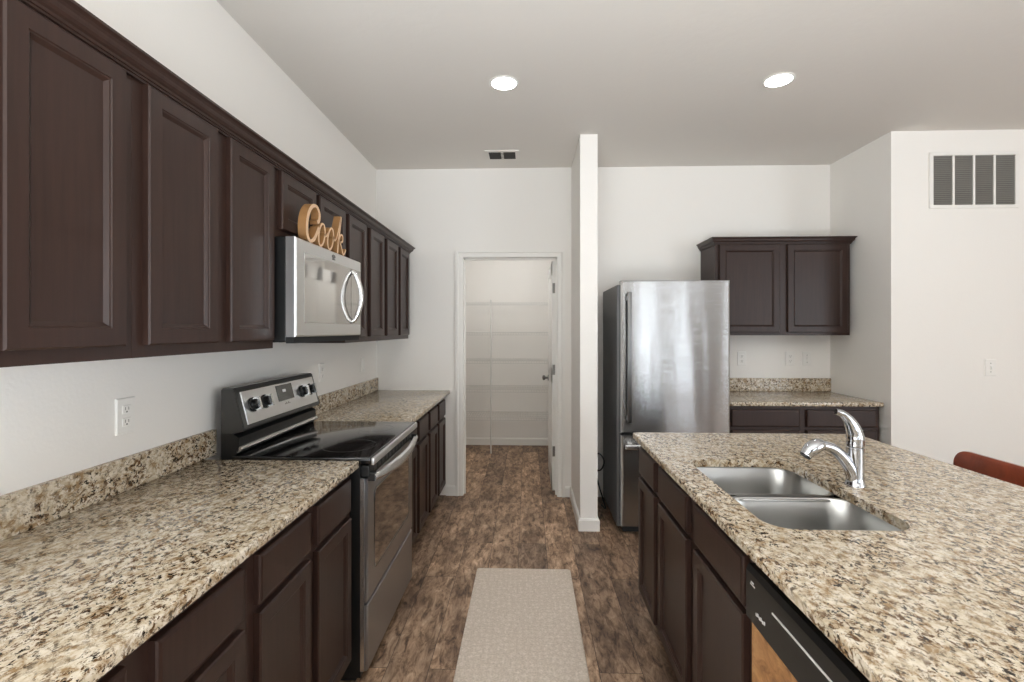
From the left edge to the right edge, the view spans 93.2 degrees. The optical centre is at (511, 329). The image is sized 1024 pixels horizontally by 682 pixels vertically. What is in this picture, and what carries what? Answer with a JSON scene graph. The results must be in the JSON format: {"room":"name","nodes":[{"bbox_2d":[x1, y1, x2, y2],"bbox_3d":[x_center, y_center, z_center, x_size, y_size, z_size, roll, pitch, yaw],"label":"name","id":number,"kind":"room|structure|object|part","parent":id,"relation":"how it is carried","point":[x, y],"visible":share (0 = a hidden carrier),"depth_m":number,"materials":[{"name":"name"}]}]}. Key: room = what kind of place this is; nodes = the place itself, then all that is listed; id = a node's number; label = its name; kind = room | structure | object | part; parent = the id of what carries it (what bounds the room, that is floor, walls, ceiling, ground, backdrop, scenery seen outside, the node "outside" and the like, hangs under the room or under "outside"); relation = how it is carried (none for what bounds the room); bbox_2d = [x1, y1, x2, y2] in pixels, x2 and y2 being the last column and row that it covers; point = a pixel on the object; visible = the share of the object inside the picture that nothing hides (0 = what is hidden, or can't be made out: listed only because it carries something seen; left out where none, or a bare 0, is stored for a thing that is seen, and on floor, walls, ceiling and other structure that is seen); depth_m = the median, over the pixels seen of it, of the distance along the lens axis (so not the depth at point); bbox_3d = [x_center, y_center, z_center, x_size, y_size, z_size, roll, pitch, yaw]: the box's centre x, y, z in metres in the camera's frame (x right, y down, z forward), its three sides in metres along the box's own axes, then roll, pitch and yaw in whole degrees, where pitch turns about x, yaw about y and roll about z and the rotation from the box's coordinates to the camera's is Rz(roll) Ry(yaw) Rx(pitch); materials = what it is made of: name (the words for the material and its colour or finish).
{"room":"kitchen","nodes":[
{"label":"kitchen","id":0,"kind":"room"},
{"bbox_2d":[0,0,375,495],"bbox_3d":[-1.401,0.018,-0.609,0.110,2.840,9.690,0,0,2],"label":"wall","id":1,"kind":"structure","parent":0,"point":[57,420],"depth_m":1.87,"materials":[{"name":"white paint"}]},
{"bbox_2d":[0,0,130,367],"bbox_3d":[-1.129,-0.295,0.888,0.335,0.734,0.699,0,0,2],"label":"upper cabinet","id":2,"kind":"object","parent":1,"relation":"attached to","point":[65,106],"visible":1,"depth_m":1.04,"materials":[{"name":"brown wood"}]},
{"bbox_2d":[19,0,414,252],"bbox_3d":[-1.067,-0.672,2.341,0.362,0.056,3.608,0,0,2],"label":"crown molding","id":3,"kind":"structure","parent":2,"relation":"attached to","point":[69,15],"depth_m":1.35,"materials":[{"name":"brown wood"}]},
{"bbox_2d":[0,429,216,540],"bbox_3d":[-1.274,0.470,1.278,0.020,0.108,1.510,0,0,2],"label":"backsplash","id":4,"kind":"structure","parent":1,"relation":"attached to","point":[22,510],"depth_m":1.46,"materials":[{"name":"stone"}]},
{"bbox_2d":[115,396,134,435],"bbox_3d":[-1.269,0.281,1.590,0.009,0.118,0.074,0,0,2],"label":"wall outlet","id":5,"kind":"object","parent":1,"relation":"attached to","point":[124,407],"visible":1,"depth_m":1.58,"materials":[{"name":"white plastic"}]},
{"bbox_2d":[122,404,130,413],"bbox_3d":[-1.266,0.261,1.590,0.003,0.028,0.034,0,0,2],"label":"socket","id":6,"kind":"object","parent":5,"relation":"attached to","point":[126,408],"depth_m":1.59,"materials":[{"name":"grey plastic"}]},
{"bbox_2d":[122,417,130,426],"bbox_3d":[-1.266,0.301,1.590,0.003,0.028,0.034,0,0,2],"label":"socket","id":7,"kind":"object","parent":5,"relation":"attached to","point":[126,421],"depth_m":1.59,"materials":[{"name":"grey plastic"}]},
{"bbox_2d":[131,77,273,357],"bbox_3d":[-1.106,-0.295,1.580,0.335,0.734,0.684,0,0,2],"label":"upper cabinet","id":8,"kind":"object","parent":1,"relation":"attached to","point":[202,201],"visible":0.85,"depth_m":1.45,"materials":[{"name":"brown wood"}]},
{"bbox_3d":[-0.954,-0.302,1.410,0.020,0.684,0.285,0,0,2],"label":"door","id":9,"kind":"part","parent":8,"relation":"part of","materials":[{"name":"brown wood"}]},
{"bbox_3d":[-0.943,-0.302,1.757,0.020,0.684,0.277,0,0,2],"label":"door","id":10,"kind":"part","parent":8,"relation":"part of","materials":[{"name":"brown wood"}]},
{"bbox_2d":[274,168,345,255],"bbox_3d":[-1.082,-0.518,2.300,0.335,0.288,0.754,0,0,2],"label":"upper cabinet","id":11,"kind":"object","parent":1,"relation":"attached to","point":[290,195],"visible":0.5,"depth_m":2.06,"materials":[{"name":"brown wood"}]},
{"bbox_3d":[-0.931,-0.525,2.112,0.020,0.237,0.316,0,0,2],"label":"door","id":12,"kind":"part","parent":11,"relation":"part of","materials":[{"name":"brown wood"}]},
{"bbox_2d":[273,236,363,342],"bbox_3d":[-1.016,-0.160,2.297,0.467,0.425,0.749,0,0,2],"label":"microwave oven","id":13,"kind":"object","parent":11,"relation":"attached to","point":[319,294],"visible":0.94,"depth_m":2.08,"materials":[{"name":"silver metal"}]},
{"bbox_2d":[298,204,345,255],"bbox_3d":[-0.872,-0.468,2.248,0.035,0.190,0.448,0,0,2],"label":"word sign","id":14,"kind":"object","parent":13,"relation":"on","point":[330,238],"visible":0.94,"depth_m":2.16,"materials":[{"name":"brown wood"}]},
{"bbox_3d":[-0.809,-0.174,2.528,0.069,0.280,0.025,0,0,2],"label":"handle","id":15,"kind":"part","parent":13,"relation":"part of","materials":[{"name":"silver metal"}]},
{"bbox_3d":[-0.919,-0.525,2.473,0.020,0.237,0.324,0,0,2],"label":"door","id":16,"kind":"part","parent":11,"relation":"part of","materials":[{"name":"brown wood"}]},
{"bbox_2d":[319,363,323,381],"bbox_3d":[-1.219,0.273,3.102,0.009,0.118,0.074,0,0,2],"label":"wall outlet","id":17,"kind":"object","parent":1,"relation":"attached to","point":[321,365],"visible":1,"depth_m":3.09,"materials":[{"name":"white plastic"}]},
{"bbox_2d":[313,378,377,414],"bbox_3d":[-1.200,0.470,3.486,0.020,0.108,1.488,0,0,2],"label":"backsplash","id":18,"kind":"structure","parent":1,"relation":"attached to","point":[330,400],"depth_m":3.45,"materials":[{"name":"stone"}]},
{"bbox_2d":[309,214,383,342],"bbox_3d":[-1.058,-0.295,3.032,0.335,0.734,0.709,0,0,2],"label":"upper cabinet","id":19,"kind":"object","parent":1,"relation":"attached to","point":[364,245],"visible":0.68,"depth_m":3.06,"materials":[{"name":"brown wood"}]},
{"bbox_3d":[-0.907,-0.302,2.833,0.020,0.684,0.292,0,0,2],"label":"door","id":20,"kind":"part","parent":19,"relation":"part of","materials":[{"name":"brown wood"}]},
{"bbox_3d":[-0.895,-0.302,3.198,0.020,0.684,0.287,0,0,2],"label":"door","id":21,"kind":"part","parent":19,"relation":"part of","materials":[{"name":"brown wood"}]},
{"bbox_2d":[383,239,409,339],"bbox_3d":[-1.034,-0.295,3.741,0.335,0.734,0.709,0,0,2],"label":"upper cabinet","id":22,"kind":"object","parent":1,"relation":"attached to","point":[396,259],"visible":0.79,"depth_m":3.66,"materials":[{"name":"brown wood"}]},
{"bbox_3d":[-0.883,-0.302,3.557,0.020,0.684,0.292,0,0,2],"label":"door","id":23,"kind":"part","parent":22,"relation":"part of","materials":[{"name":"brown wood"}]},
{"bbox_3d":[-0.871,-0.302,3.908,0.020,0.684,0.285,0,0,2],"label":"door","id":24,"kind":"part","parent":22,"relation":"part of","materials":[{"name":"brown wood"}]},
{"bbox_2d":[340,445,677,681],"bbox_3d":[2.346,1.488,0.218,7.545,0.100,11.810,0,0,2],"label":"floor","id":25,"kind":"structure","parent":0,"point":[509,514],"depth_m":2.96,"materials":[{"name":"brown wood"}]},
{"bbox_2d":[96,560,245,681],"bbox_3d":[-0.966,0.997,0.885,0.600,0.883,0.704,0,0,2],"label":"base cabinet","id":26,"kind":"object","parent":25,"relation":"on","point":[205,642],"visible":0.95,"depth_m":1.03,"materials":[{"name":"brown wood"}]},
{"bbox_3d":[-0.682,0.651,0.702,0.020,0.130,0.285,0,0,2],"label":"drawer","id":27,"kind":"part","parent":26,"relation":"part of","materials":[{"name":"brown wood"}]},
{"bbox_2d":[0,429,358,681],"bbox_3d":[-0.960,0.485,1.267,0.648,0.138,1.510,0,0,2],"label":"countertop","id":28,"kind":"structure","parent":26,"relation":"on","point":[95,561],"depth_m":1.20,"materials":[{"name":"beige stone"}]},
{"bbox_3d":[-0.671,0.651,1.052,0.020,0.130,0.283,0,0,2],"label":"drawer","id":29,"kind":"part","parent":26,"relation":"part of","materials":[{"name":"brown wood"}]},
{"bbox_3d":[-0.671,1.020,1.052,0.020,0.565,0.283,0,0,2],"label":"door","id":30,"kind":"part","parent":26,"relation":"part of","materials":[{"name":"brown wood"}]},
{"bbox_2d":[246,475,350,681],"bbox_3d":[-0.943,0.997,1.593,0.600,0.883,0.712,0,0,2],"label":"base cabinet","id":31,"kind":"object","parent":25,"relation":"on","point":[298,583],"visible":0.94,"depth_m":1.51,"materials":[{"name":"brown wood"}]},
{"bbox_3d":[-0.659,0.651,1.409,0.020,0.130,0.297,0,0,2],"label":"drawer","id":32,"kind":"part","parent":31,"relation":"part of","materials":[{"name":"brown wood"}]},
{"bbox_3d":[-0.659,1.020,1.409,0.020,0.565,0.297,0,0,2],"label":"door","id":33,"kind":"part","parent":31,"relation":"part of","materials":[{"name":"brown wood"}]},
{"bbox_3d":[-0.647,0.651,1.760,0.020,0.130,0.300,0,0,2],"label":"drawer","id":34,"kind":"part","parent":31,"relation":"part of","materials":[{"name":"brown wood"}]},
{"bbox_3d":[-0.647,1.020,1.760,0.020,0.565,0.300,0,0,2],"label":"door","id":35,"kind":"part","parent":31,"relation":"part of","materials":[{"name":"brown wood"}]},
{"bbox_2d":[221,373,417,680],"bbox_3d":[-0.857,0.839,2.337,0.703,1.198,0.762,0,0,2],"label":"range","id":36,"kind":"object","parent":25,"relation":"on","point":[271,419],"visible":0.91,"depth_m":2.15,"materials":[{"name":"silver metal"}]},
{"bbox_3d":[-1.101,0.320,2.079,0.042,0.062,0.062,0,0,2],"label":"knob","id":37,"kind":"part","parent":36,"relation":"part of","materials":[{"name":"black plastic"}]},
{"bbox_3d":[-1.098,0.320,2.174,0.042,0.062,0.062,0,0,2],"label":"knob","id":38,"kind":"part","parent":36,"relation":"part of","materials":[{"name":"black plastic"}]},
{"bbox_3d":[-1.106,0.327,2.350,0.039,0.137,0.668,0,0,2],"label":"control panel","id":39,"kind":"part","parent":36,"relation":"part of","materials":[{"name":"silver metal"}]},
{"bbox_3d":[-1.086,0.320,2.533,0.042,0.062,0.062,0,0,2],"label":"knob","id":40,"kind":"part","parent":36,"relation":"part of","materials":[{"name":"black plastic"}]},
{"bbox_3d":[-1.083,0.320,2.618,0.042,0.062,0.062,0,0,2],"label":"knob","id":41,"kind":"part","parent":36,"relation":"part of","materials":[{"name":"black"}]},
{"bbox_2d":[232,421,416,464],"bbox_3d":[-0.835,0.528,2.336,0.587,0.033,0.762,0,0,2],"label":"cooktop","id":42,"kind":"object","parent":36,"relation":"in","point":[365,442],"depth_m":2.20,"materials":[{"name":"black glass"}]},
{"bbox_3d":[-0.901,1.415,2.338,0.555,0.022,0.722,0,0,2],"label":"kick plate","id":43,"kind":"part","parent":36,"relation":"part of","materials":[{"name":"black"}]},
{"bbox_3d":[-0.569,0.594,1.968,0.032,0.036,0.025,0,0,2],"label":"handle mount","id":44,"kind":"part","parent":36,"relation":"part of","materials":[{"name":"black plastic"}]},
{"bbox_3d":[-0.581,0.572,2.328,0.035,0.048,0.750,0,0,2],"label":"vent rail","id":45,"kind":"part","parent":36,"relation":"part of","materials":[{"name":"black plastic"}]},
{"bbox_3d":[-0.584,0.850,2.328,0.029,0.500,0.750,0,0,2],"label":"oven door","id":46,"kind":"part","parent":36,"relation":"part of","materials":[{"name":"silver metal"}]},
{"bbox_3d":[-0.584,1.243,2.328,0.029,0.266,0.750,0,0,2],"label":"storage drawer","id":47,"kind":"part","parent":36,"relation":"part of","materials":[{"name":"silver metal"}]},
{"bbox_3d":[-0.529,0.608,2.326,0.048,0.052,0.738,0,0,2],"label":"door handle","id":48,"kind":"part","parent":36,"relation":"part of","materials":[{"name":"silver metal"}]},
{"bbox_2d":[411,413,428,545],"bbox_3d":[-0.894,0.997,3.077,0.600,0.883,0.697,0,0,2],"label":"base cabinet","id":49,"kind":"object","parent":25,"relation":"on","point":[420,454],"visible":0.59,"depth_m":3.13,"materials":[{"name":"brown wood"}]},
{"bbox_2d":[313,378,449,421],"bbox_3d":[-0.887,0.485,3.472,0.648,0.138,1.494,0,0,2],"label":"countertop","id":50,"kind":"structure","parent":49,"relation":"on","point":[363,401],"depth_m":3.35,"materials":[{"name":"beige stone"}]},
{"bbox_3d":[-0.610,1.020,2.898,0.020,0.565,0.287,0,0,2],"label":"door","id":51,"kind":"part","parent":49,"relation":"part of","materials":[{"name":"brown wood"}]},
{"bbox_3d":[-0.598,0.651,3.248,0.020,0.130,0.287,0,0,2],"label":"drawer","id":52,"kind":"part","parent":49,"relation":"part of","materials":[{"name":"brown wood"}]},
{"bbox_3d":[-0.598,1.020,3.248,0.020,0.565,0.287,0,0,2],"label":"door","id":53,"kind":"part","parent":49,"relation":"part of","materials":[{"name":"brown wood"}]},
{"bbox_2d":[427,399,445,513],"bbox_3d":[-0.871,0.997,3.778,0.600,0.883,0.704,0,0,2],"label":"base cabinet","id":54,"kind":"object","parent":25,"relation":"on","point":[436,433],"visible":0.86,"depth_m":3.70,"materials":[{"name":"brown wood"}]},
{"bbox_3d":[-0.587,0.651,3.598,0.020,0.130,0.287,0,0,2],"label":"drawer","id":55,"kind":"part","parent":54,"relation":"part of","materials":[{"name":"brown wood"}]},
{"bbox_3d":[-0.587,1.020,3.598,0.020,0.565,0.287,0,0,2],"label":"door","id":56,"kind":"part","parent":54,"relation":"part of","materials":[{"name":"brown wood"}]},
{"bbox_3d":[-0.575,0.651,3.948,0.020,0.130,0.287,0,0,2],"label":"drawer","id":57,"kind":"part","parent":54,"relation":"part of","materials":[{"name":"brown wood"}]},
{"bbox_3d":[-0.575,1.020,3.948,0.020,0.565,0.287,0,0,2],"label":"door","id":58,"kind":"part","parent":54,"relation":"part of","materials":[{"name":"brown wood"}]},
{"bbox_2d":[490,300,491,452],"bbox_3d":[-0.246,0.543,5.642,0.020,1.790,0.018,0,0,2],"label":"post","id":59,"kind":"object","parent":25,"relation":"on","point":[490,300],"visible":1,"depth_m":5.64,"materials":[{"name":"white metal"}]},
{"bbox_2d":[453,568,589,681],"bbox_3d":[0.037,1.434,1.927,0.557,0.008,1.955,0,0,2],"label":"runner rug","id":60,"kind":"object","parent":25,"relation":"on","point":[522,625],"visible":1,"depth_m":2.30,"materials":[{"name":"beige fabric"}]},
{"bbox_2d":[598,453,605,508],"bbox_3d":[0.733,1.236,4.006,0.049,0.407,0.267,0,0,-14],"label":"power cord","id":61,"kind":"object","parent":25,"relation":"on","point":[604,506],"visible":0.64,"depth_m":3.96,"materials":[{"name":"black plastic"}]},
{"bbox_2d":[639,446,660,629],"bbox_3d":[0.943,0.997,2.277,0.625,0.883,0.362,0,0,2],"label":"base cabinet","id":62,"kind":"object","parent":25,"relation":"on","point":[649,499],"visible":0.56,"depth_m":2.26,"materials":[{"name":"brown wood"}]},
{"bbox_3d":[0.641,0.651,2.285,0.020,0.130,0.300,0,0,2],"label":"drawer","id":63,"kind":"part","parent":62,"relation":"part of","materials":[{"name":"brown wood"}]},
{"bbox_3d":[0.641,1.020,2.285,0.020,0.565,0.300,0,0,2],"label":"door","id":64,"kind":"part","parent":62,"relation":"part of","materials":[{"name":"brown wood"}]},
{"bbox_2d":[603,280,729,531],"bbox_3d":[1.147,0.545,3.705,0.776,1.786,0.778,0,0,2],"label":"refrigerator","id":65,"kind":"object","parent":25,"relation":"on","point":[666,343],"visible":0.74,"depth_m":3.38,"materials":[{"name":"grey metal"}]},
{"bbox_3d":[0.815,0.190,3.371,0.030,0.907,0.056,0,0,2],"label":"door handle","id":66,"kind":"part","parent":65,"relation":"part of","materials":[{"name":"silver metal"}]},
{"bbox_3d":[1.145,1.062,3.416,0.760,0.648,0.069,0,0,2],"label":"freezer drawer","id":67,"kind":"part","parent":65,"relation":"part of","materials":[{"name":"silver metal"}]},
{"bbox_3d":[1.143,0.809,3.353,0.720,0.032,0.074,0,0,2],"label":"drawer handle","id":68,"kind":"part","parent":65,"relation":"part of","materials":[{"name":"silver metal"}]},
{"bbox_3d":[1.145,0.189,3.416,0.760,1.074,0.069,0,0,2],"label":"door","id":69,"kind":"part","parent":65,"relation":"part of","materials":[{"name":"silver metal"}]},
{"bbox_2d":[658,467,841,681],"bbox_3d":[0.923,0.997,1.656,0.625,0.883,0.871,0,0,2],"label":"base cabinet","id":70,"kind":"object","parent":25,"relation":"on","point":[705,628],"visible":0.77,"depth_m":1.58,"materials":[{"name":"brown wood"}]},
{"bbox_3d":[0.628,0.651,1.890,0.020,0.130,0.372,0,0,2],"label":"drawer","id":71,"kind":"part","parent":70,"relation":"part of","materials":[{"name":"brown wood"}]},
{"bbox_3d":[0.628,1.020,1.890,0.020,0.565,0.372,0,0,2],"label":"door","id":72,"kind":"part","parent":70,"relation":"part of","materials":[{"name":"brown wood"}]},
{"bbox_3d":[0.613,1.020,1.443,0.020,0.565,0.375,0,0,2],"label":"door","id":73,"kind":"part","parent":70,"relation":"part of","materials":[{"name":"brown wood"}]},
{"bbox_3d":[0.613,0.651,1.443,0.020,0.130,0.375,0,0,2],"label":"drawer","id":74,"kind":"part","parent":70,"relation":"part of","materials":[{"name":"brown wood"}]},
{"bbox_2d":[633,432,1023,681],"bbox_3d":[1.141,0.539,1.363,1.120,0.030,2.200,0,0,2],"label":"countertop","id":75,"kind":"structure","parent":70,"relation":"on","point":[938,598],"depth_m":1.14,"materials":[{"name":"beige stone"}]},
{"bbox_2d":[696,467,901,530],"bbox_3d":[0.899,0.654,1.614,0.450,0.196,0.739,0,0,2],"label":"sink","id":76,"kind":"object","parent":75,"relation":"in","point":[778,497],"visible":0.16,"depth_m":1.60,"materials":[{"name":"silver metal"}]},
{"bbox_3d":[0.905,0.654,1.802,0.450,0.196,0.362,0,0,2],"label":"bowl","id":77,"kind":"part","parent":76,"relation":"part of","materials":[{"name":"silver metal"}]},
{"bbox_3d":[0.893,0.654,1.430,0.450,0.196,0.371,0,0,2],"label":"bowl","id":78,"kind":"part","parent":76,"relation":"part of","materials":[{"name":"silver metal"}]},
{"bbox_2d":[800,409,865,487],"bbox_3d":[1.078,0.394,1.628,0.224,0.259,0.062,0,0,-5],"label":"faucet","id":79,"kind":"object","parent":75,"relation":"on","point":[852,461],"visible":1,"depth_m":1.61,"materials":[{"name":"silver metal"}]},
{"bbox_3d":[1.106,0.445,1.626,0.145,0.148,0.045,0,0,-7],"label":"spout","id":80,"kind":"part","parent":79,"relation":"part of","materials":[{"name":"silver metal"}]},
{"bbox_3d":[1.137,0.330,1.635,0.101,0.130,0.053,0,0,2],"label":"lever","id":81,"kind":"part","parent":79,"relation":"part of","materials":[{"name":"silver metal"}]},
{"bbox_2d":[730,406,878,440],"bbox_3d":[2.107,0.994,3.790,1.098,0.888,0.605,0,0,2],"label":"base cabinet","id":82,"kind":"object","parent":25,"relation":"on","point":[743,419],"visible":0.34,"depth_m":3.49,"materials":[{"name":"brown wood"}]},
{"bbox_3d":[1.835,0.638,3.506,0.487,0.125,0.020,0,0,2],"label":"drawer","id":83,"kind":"part","parent":82,"relation":"part of","materials":[{"name":"brown wood"}]},
{"bbox_3d":[1.835,1.010,3.506,0.487,0.575,0.020,0,0,2],"label":"door","id":84,"kind":"part","parent":82,"relation":"part of","materials":[{"name":"brown wood"}]},
{"bbox_2d":[730,378,883,406],"bbox_3d":[2.118,0.479,3.800,1.132,0.142,0.642,0,0,2],"label":"countertop","id":85,"kind":"structure","parent":82,"relation":"on","point":[743,391],"depth_m":3.90,"materials":[{"name":"beige stone"}]},
{"bbox_3d":[2.372,0.638,3.489,0.490,0.125,0.020,0,0,2],"label":"drawer","id":86,"kind":"part","parent":82,"relation":"part of","materials":[{"name":"brown wood"}]},
{"bbox_3d":[2.372,1.010,3.489,0.490,0.575,0.020,0,0,2],"label":"door","id":87,"kind":"part","parent":82,"relation":"part of","materials":[{"name":"brown wood"}]},
{"bbox_2d":[746,563,869,681],"bbox_3d":[0.884,1.002,0.909,0.613,0.872,0.611,0,0,2],"label":"dishwasher","id":88,"kind":"object","parent":25,"relation":"on","point":[787,646],"visible":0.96,"depth_m":1.04,"materials":[{"name":"black plastic"}]},
{"bbox_3d":[0.605,1.026,0.917,0.025,0.585,0.602,0,0,2],"label":"door panel","id":89,"kind":"part","parent":88,"relation":"part of","materials":[{"name":"beige wood"}]},
{"bbox_2d":[953,451,1023,486],"bbox_3d":[1.702,0.975,1.873,0.454,0.928,0.453,0,0,2],"label":"bar stool","id":90,"kind":"object","parent":25,"relation":"on","point":[1012,473],"visible":0.12,"depth_m":1.92,"materials":[{"name":"red leather"}]},
{"bbox_2d":[466,260,554,437],"bbox_3d":[0.002,0.128,6.108,2.120,2.620,0.110,0,0,2],"label":"wall","id":91,"kind":"structure","parent":0,"point":[486,280],"depth_m":6.06,"materials":[{"name":"white paint"}]},
{"bbox_2d":[466,385,547,392],"bbox_3d":[-0.007,0.710,5.846,1.890,0.037,0.413,0,0,2],"label":"wire shelf","id":92,"kind":"object","parent":91,"relation":"attached to","point":[526,388],"visible":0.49,"depth_m":5.77,"materials":[{"name":"white metal"}]},
{"bbox_2d":[466,358,547,363],"bbox_3d":[-0.007,0.375,5.846,1.890,0.037,0.413,0,0,2],"label":"wire shelf","id":93,"kind":"object","parent":91,"relation":"attached to","point":[467,359],"visible":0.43,"depth_m":5.76,"materials":[{"name":"white metal"}]},
{"bbox_2d":[466,411,547,420],"bbox_3d":[-0.007,1.038,5.846,1.890,0.037,0.413,0,0,2],"label":"wire shelf","id":94,"kind":"object","parent":91,"relation":"attached to","point":[531,416],"visible":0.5,"depth_m":5.65,"materials":[{"name":"white metal"}]},
{"bbox_2d":[466,302,547,304],"bbox_3d":[-0.007,-0.305,5.846,1.890,0.037,0.413,0,0,2],"label":"wire shelf","id":95,"kind":"object","parent":91,"relation":"attached to","point":[467,303],"visible":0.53,"depth_m":5.77,"materials":[{"name":"white metal"}]},
{"bbox_2d":[466,332,547,334],"bbox_3d":[-0.007,0.043,5.846,1.890,0.037,0.413,0,0,2],"label":"wire shelf","id":96,"kind":"object","parent":91,"relation":"attached to","point":[466,332],"visible":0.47,"depth_m":5.64,"materials":[{"name":"white metal"}]},
{"bbox_2d":[466,437,547,445],"bbox_3d":[-0.029,1.393,5.179,1.900,0.090,1.750,0,0,2],"label":"baseboard","id":97,"kind":"structure","parent":91,"relation":"attached to","point":[469,440],"depth_m":6.04,"materials":[{"name":"white wood"}]},
{"bbox_2d":[571,134,597,517],"bbox_3d":[0.562,0.018,3.821,0.124,2.840,0.705,0,0,2],"label":"wall","id":98,"kind":"structure","parent":0,"point":[584,169],"depth_m":3.47,"materials":[{"name":"white paint"}]},
{"bbox_2d":[570,487,599,531],"bbox_3d":[0.562,1.393,3.814,0.152,0.090,0.719,0,0,2],"label":"baseboard","id":99,"kind":"structure","parent":98,"relation":"attached to","point":[583,524],"depth_m":3.46,"materials":[{"name":"white wood"}]},
{"bbox_2d":[376,165,829,496],"bbox_3d":[0.757,0.018,4.222,4.105,2.840,0.110,0,0,2],"label":"wall","id":100,"kind":"structure","parent":0,"point":[652,221],"depth_m":4.17,"materials":[{"name":"white paint"}]},
{"bbox_2d":[446,485,569,496],"bbox_3d":[-0.037,1.393,4.186,1.070,0.090,0.014,0,0,2],"label":"baseboard","id":101,"kind":"structure","parent":100,"relation":"attached to","point":[450,489],"depth_m":4.20,"materials":[{"name":"white wood"}]},
{"bbox_2d":[455,250,564,496],"bbox_3d":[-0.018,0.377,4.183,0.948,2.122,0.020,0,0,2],"label":"trim","id":102,"kind":"structure","parent":100,"relation":"attached to","point":[560,254],"depth_m":4.18,"materials":[{"name":"white wood"}]},
{"bbox_2d":[542,261,554,489],"bbox_3d":[0.385,0.407,4.685,0.163,2.038,0.790,0,0,2],"label":"door","id":103,"kind":"structure","parent":100,"relation":"in","point":[551,273],"depth_m":4.37,"materials":[{"name":"white wood"}]},
{"bbox_2d":[737,352,745,364],"bbox_3d":[1.957,0.243,4.123,0.074,0.118,0.009,0,0,2],"label":"wall outlet","id":104,"kind":"object","parent":100,"relation":"attached to","point":[741,356],"visible":1,"depth_m":4.12,"materials":[{"name":"white plastic"}]},
{"bbox_2d":[696,236,856,334],"bbox_3d":[2.127,-0.344,3.944,1.110,0.769,0.355,0,0,2],"label":"upper cabinet","id":105,"kind":"object","parent":100,"relation":"attached to","point":[780,285],"visible":0.89,"depth_m":3.79,"materials":[{"name":"brown wood"}]},
{"bbox_3d":[1.862,-0.326,3.801,0.465,0.688,0.020,0,0,2],"label":"door","id":106,"kind":"part","parent":105,"relation":"part of","materials":[{"name":"brown wood"}]},
{"bbox_3d":[2.127,-0.700,3.944,1.110,0.056,0.355,0,0,2],"label":"crown molding","id":107,"kind":"part","parent":105,"relation":"part of","materials":[{"name":"brown wood"}]},
{"bbox_3d":[2.387,-0.326,3.783,0.462,0.688,0.020,0,0,2],"label":"door","id":108,"kind":"part","parent":105,"relation":"part of","materials":[{"name":"brown wood"}]},
{"bbox_2d":[730,378,830,391],"bbox_3d":[2.131,0.464,4.111,1.127,0.112,0.020,0,0,2],"label":"backsplash","id":109,"kind":"structure","parent":100,"relation":"attached to","point":[736,384],"depth_m":4.10,"materials":[{"name":"stone"}]},
{"bbox_2d":[785,352,794,365],"bbox_3d":[2.362,0.243,4.110,0.074,0.118,0.009,0,0,2],"label":"wall outlet","id":110,"kind":"object","parent":100,"relation":"attached to","point":[789,356],"visible":1,"depth_m":4.11,"materials":[{"name":"white plastic"}]},
{"bbox_2d":[802,352,810,365],"bbox_3d":[2.502,0.243,4.102,0.074,0.118,0.016,0,0,2],"label":"light switch","id":111,"kind":"object","parent":100,"relation":"attached to","point":[806,356],"visible":1,"depth_m":4.10,"materials":[{"name":"white plastic"}]},
{"bbox_2d":[216,0,1023,169],"bbox_3d":[2.315,-1.452,-0.732,7.545,0.100,9.910,0,0,2],"label":"ceiling","id":112,"kind":"structure","parent":0,"point":[659,83],"depth_m":2.63,"materials":[{"name":"white paint"}]},
{"bbox_2d":[485,150,518,160],"bbox_3d":[-0.077,-1.397,3.875,0.266,0.010,0.210,0,0,2],"label":"ceiling vent","id":113,"kind":"object","parent":112,"relation":"in","point":[491,155],"visible":1,"depth_m":3.87,"materials":[{"name":"white metal"}]},
{"bbox_2d":[489,75,518,90],"bbox_3d":[-0.045,-1.399,2.747,0.168,0.006,0.168,0,0,2],"label":"recessed light","id":114,"kind":"object","parent":112,"relation":"in","point":[502,82],"visible":1,"depth_m":2.74,"materials":[{"name":"white glass"}]},
{"bbox_2d":[762,72,795,87],"bbox_3d":[1.496,-1.399,2.714,0.168,0.006,0.168,0,0,2],"label":"recessed light","id":115,"kind":"object","parent":112,"relation":"in","point":[784,78],"visible":1,"depth_m":2.71,"materials":[{"name":"white glass"}]},
{"bbox_2d":[830,138,879,441],"bbox_3d":[2.742,0.018,3.812,0.110,2.840,0.580,0,0,2],"label":"wall","id":116,"kind":"structure","parent":0,"point":[855,177],"depth_m":3.73,"materials":[{"name":"white paint"}]},
{"bbox_2d":[880,129,1023,465],"bbox_3d":[4.395,0.018,3.412,3.440,2.840,0.110,0,0,2],"label":"wall","id":117,"kind":"structure","parent":0,"point":[952,280],"depth_m":3.40,"materials":[{"name":"white paint"}]},
{"bbox_2d":[928,151,1018,208],"bbox_3d":[3.231,-1.049,3.388,0.605,0.394,0.014,0,0,2],"label":"air vent","id":118,"kind":"object","parent":117,"relation":"in","point":[956,180],"visible":1,"depth_m":3.39,"materials":[{"name":"white metal"}]},
{"bbox_2d":[985,359,995,375],"bbox_3d":[3.349,0.263,3.383,0.074,0.118,0.016,0,0,2],"label":"light switch","id":119,"kind":"object","parent":117,"relation":"attached to","point":[990,364],"visible":1,"depth_m":3.38,"materials":[{"name":"white plastic"}]}
]}

